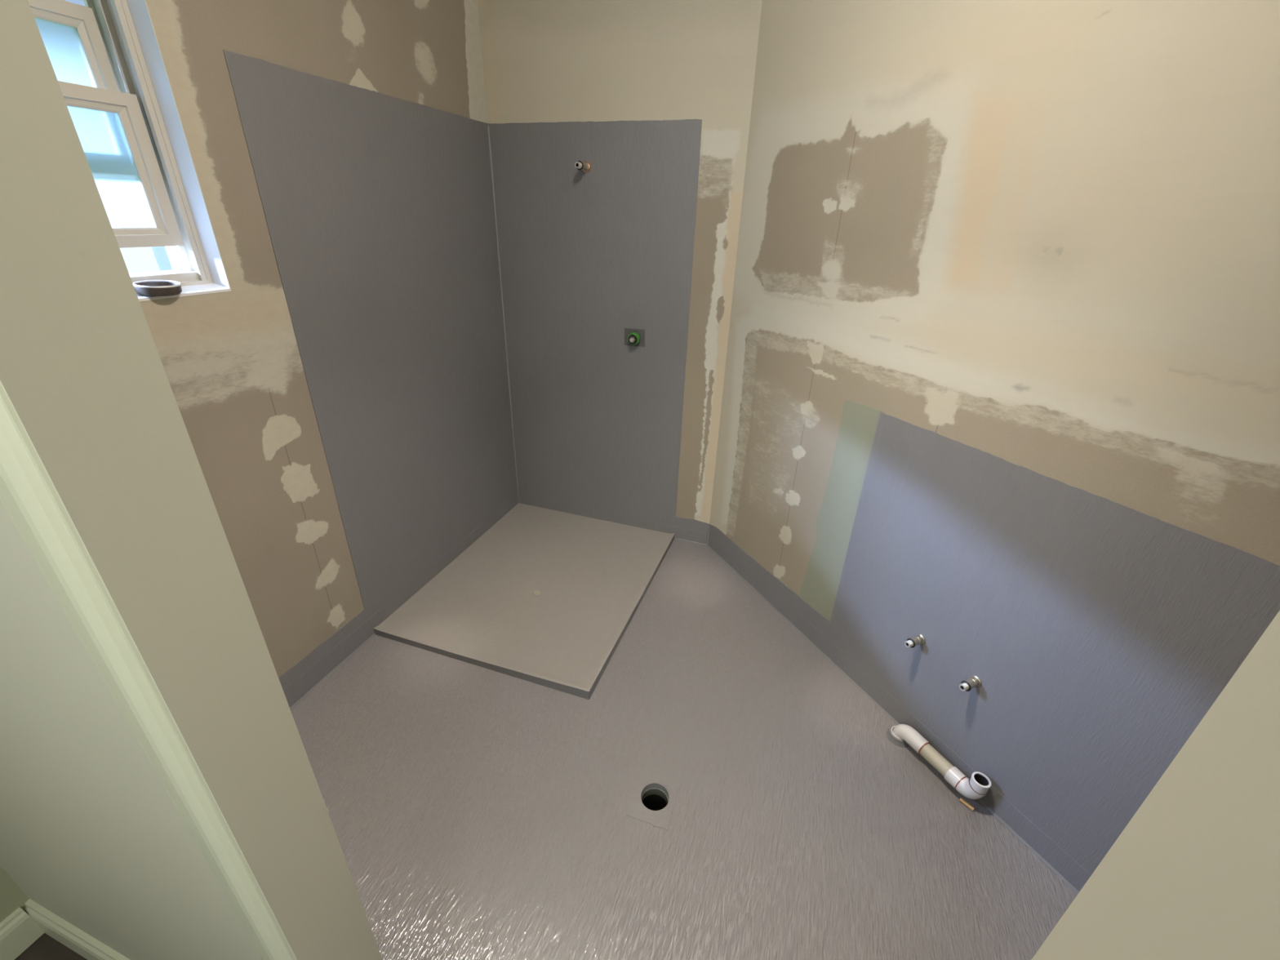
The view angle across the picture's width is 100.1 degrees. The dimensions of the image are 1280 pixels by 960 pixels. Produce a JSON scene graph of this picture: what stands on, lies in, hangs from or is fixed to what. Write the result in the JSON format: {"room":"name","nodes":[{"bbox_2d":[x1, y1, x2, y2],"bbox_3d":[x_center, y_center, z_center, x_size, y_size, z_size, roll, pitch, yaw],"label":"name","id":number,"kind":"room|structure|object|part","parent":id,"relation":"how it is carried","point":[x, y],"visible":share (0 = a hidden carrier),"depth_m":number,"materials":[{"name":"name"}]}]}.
{"room":"building under construction","nodes":[
{"label":"building under construction","id":0,"kind":"room"},
{"bbox_2d":[14,933,87,959],"bbox_3d":[-0.293,1.566,0.235,2.770,0.058,1.466,10,28,16],"label":"floor","id":1,"kind":"structure","parent":0,"point":[45,948],"depth_m":1.18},
{"bbox_2d":[0,500,377,959],"bbox_3d":[0.161,0.177,0.294,3.090,2.400,0.072,10,28,16],"label":"wall","id":2,"kind":"structure","parent":0,"point":[91,833],"depth_m":0.70,"materials":[{"name":"beige paint"}]},
{"bbox_2d":[24,898,129,959],"bbox_3d":[-0.935,1.042,1.073,0.875,0.095,0.017,10,28,16],"label":"baseboard","id":3,"kind":"structure","parent":2,"relation":"attached to","point":[67,934],"depth_m":1.14,"materials":[{"name":"beige paint"}]},
{"bbox_2d":[0,0,1279,959],"bbox_3d":[-0.063,0.248,0.400,0.882,2.165,0.089,10,28,16],"label":"door frame","id":4,"kind":"structure","parent":2,"relation":"in","point":[103,482],"depth_m":0.37,"materials":[{"name":"beige paint"}]},
{"bbox_3d":[-0.442,0.198,0.477,0.105,2.165,0.020,10,28,16],"label":"architrave","id":5,"kind":"part","parent":4,"relation":"part of","materials":[{"name":"beige paint"}]},
{"bbox_2d":[0,0,518,922],"bbox_3d":[-1.248,-0.229,1.020,0.127,2.400,3.670,10,28,16],"label":"wall","id":6,"kind":"structure","parent":0,"point":[344,408],"depth_m":1.69,"materials":[{"name":"grey paint"}]},
{"bbox_2d":[0,906,44,959],"bbox_3d":[-1.577,1.272,0.567,0.017,0.095,1.449,10,28,16],"label":"baseboard","id":7,"kind":"structure","parent":6,"relation":"attached to","point":[18,931],"depth_m":1.16,"materials":[{"name":"beige paint"}]},
{"bbox_2d":[27,0,231,301],"bbox_3d":[-1.208,-0.642,0.969,0.151,0.630,0.658,10,28,16],"label":"window","id":8,"kind":"structure","parent":6,"relation":"in","point":[105,57],"depth_m":1.18,"materials":[{"name":"white paint"}]},
{"bbox_3d":[-1.248,-0.849,0.884,0.022,0.040,0.578,10,28,16],"label":"sash rail","id":9,"kind":"part","parent":8,"relation":"part of","materials":[{"name":"white paint"}]},
{"bbox_3d":[-1.252,-0.730,0.943,0.004,0.234,0.514,10,28,16],"label":"glass pane","id":10,"kind":"part","parent":8,"relation":"part of","materials":[{"name":"clear glass"}]},
{"bbox_3d":[-1.217,-0.711,0.939,0.022,0.040,0.594,10,28,16],"label":"sash rail","id":11,"kind":"part","parent":8,"relation":"part of","materials":[{"name":"white paint"}]},
{"bbox_3d":[-1.164,-0.842,1.174,0.022,0.306,0.036,10,28,16],"label":"sash rail","id":12,"kind":"part","parent":8,"relation":"part of","materials":[{"name":"white paint"}]},
{"bbox_3d":[-1.222,-0.592,0.998,0.004,0.233,0.516,10,28,16],"label":"glass pane","id":13,"kind":"part","parent":8,"relation":"part of","materials":[{"name":"clear glass"}]},
{"bbox_3d":[-1.225,-0.473,1.057,0.022,0.040,0.594,10,28,16],"label":"sash rail","id":14,"kind":"part","parent":8,"relation":"part of","materials":[{"name":"white paint"}]},
{"bbox_3d":[-1.234,-0.647,0.977,0.096,0.622,0.650,10,28,16],"label":"frame","id":15,"kind":"part","parent":8,"relation":"part of","materials":[{"name":"white paint"}]},
{"bbox_3d":[-1.132,-0.706,1.233,0.022,0.305,0.043,10,28,16],"label":"sash rail","id":16,"kind":"part","parent":8,"relation":"part of","materials":[{"name":"white paint"}]},
{"bbox_2d":[133,280,182,296],"bbox_3d":[-1.102,-0.439,1.226,0.085,0.028,0.085,-11,29,-24],"label":"round dish","id":17,"kind":"object","parent":8,"relation":"on","point":[148,287],"visible":0.99,"depth_m":1.21,"materials":[{"name":"white"}]},
{"bbox_3d":[-1.172,-0.359,1.092,0.056,0.016,0.650,10,28,16],"label":"sill","id":18,"kind":"part","parent":8,"relation":"part of","materials":[{"name":"white paint"}]},
{"bbox_2d":[477,0,762,545],"bbox_3d":[-0.092,-0.855,2.358,1.125,2.400,0.128,10,28,16],"label":"wall","id":19,"kind":"structure","parent":0,"point":[655,95],"depth_m":2.22,"materials":[{"name":"grey"}]},
{"bbox_2d":[574,160,591,172],"bbox_3d":[-0.229,-1.235,2.107,0.039,0.039,0.088,10,28,16],"label":"outlet","id":20,"kind":"object","parent":19,"relation":"attached to","point":[585,166],"visible":1,"depth_m":2.10,"materials":[{"name":"silver metal"}]},
{"bbox_2d":[623,328,644,346],"bbox_3d":[-0.032,-0.621,2.350,0.100,0.078,0.054,10,28,16],"label":"shower mixer","id":21,"kind":"object","parent":19,"relation":"attached to","point":[633,337],"visible":1,"depth_m":2.36,"materials":[{"name":"green plastic"}]},
{"bbox_2d":[290,538,1077,959],"bbox_3d":[0.459,0.850,1.727,3.090,0.060,2.015,10,28,16],"label":"floor","id":22,"kind":"structure","parent":0,"point":[476,812],"depth_m":1.48,"materials":[{"name":"grey concrete"}]},
{"bbox_2d":[373,502,674,699],"bbox_3d":[-0.424,0.431,2.400,0.900,0.040,1.085,10,28,16],"label":"shower tray","id":23,"kind":"object","parent":22,"relation":"on","point":[544,597],"visible":1,"depth_m":2.26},
{"bbox_2d":[626,761,684,830],"bbox_3d":[0.041,1.032,1.600,0.125,0.302,0.179,10,28,16],"label":"drain","id":24,"kind":"object","parent":22,"relation":"in","point":[653,806],"depth_m":1.56,"materials":[{"name":"grey"}]},
{"bbox_2d":[886,724,991,811],"bbox_3d":[0.889,0.825,1.609,0.073,0.114,0.304,-13,30,-27],"label":"pipe","id":25,"kind":"object","parent":22,"relation":"on","point":[903,735],"visible":1,"depth_m":1.57,"materials":[{"name":"white plastic"}]},
{"bbox_2d":[968,771,991,796],"bbox_3d":[0.943,0.845,1.488,0.047,0.040,0.047,10,28,16],"label":"socket","id":26,"kind":"object","parent":25,"relation":"attached to","point":[980,784],"depth_m":1.48,"materials":[{"name":"white plastic"}]},
{"bbox_2d":[706,0,1279,893],"bbox_3d":[1.076,-0.151,1.016,0.127,2.400,2.952,-11,29,-24],"label":"wall","id":27,"kind":"structure","parent":0,"point":[1001,384],"depth_m":1.27,"materials":[{"name":"beige paint"}]},
{"bbox_2d":[904,633,925,648],"bbox_3d":[0.827,0.488,1.617,0.062,0.030,0.030,-11,29,-24],"label":"outlet","id":28,"kind":"object","parent":27,"relation":"attached to","point":[918,639],"visible":1,"depth_m":1.61,"materials":[{"name":"silver metal"}]},
{"bbox_2d":[959,675,982,691],"bbox_3d":[0.906,0.562,1.474,0.062,0.030,0.030,-11,29,-24],"label":"outlet","id":29,"kind":"object","parent":27,"relation":"attached to","point":[974,681],"visible":1,"depth_m":1.47,"materials":[{"name":"silver metal"}]},
{"label":"outside","id":30,"kind":"structure","parent":0,"visible":0},
{"bbox_3d":[-7.718,0.360,4.585,13.870,0.200,22.000,10,28,16],"label":"ground","id":31,"kind":"structure","parent":30,"visible":0},
{"bbox_2d":[151,246,172,271],"bbox_3d":[-3.848,-1.610,5.210,0.050,3.000,1.220,10,28,16],"label":"fence","id":32,"kind":"object","parent":31,"relation":"on","point":[160,253],"visible":0.02,"depth_m":4.48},
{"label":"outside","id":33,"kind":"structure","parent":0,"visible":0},
{"bbox_2d":[63,0,84,6],"bbox_3d":[-1.959,-1.438,0.956,0.030,0.820,5.400,10,28,16],"label":"eave","id":34,"kind":"object","parent":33,"point":[77,2],"visible":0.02,"depth_m":1.65}
]}

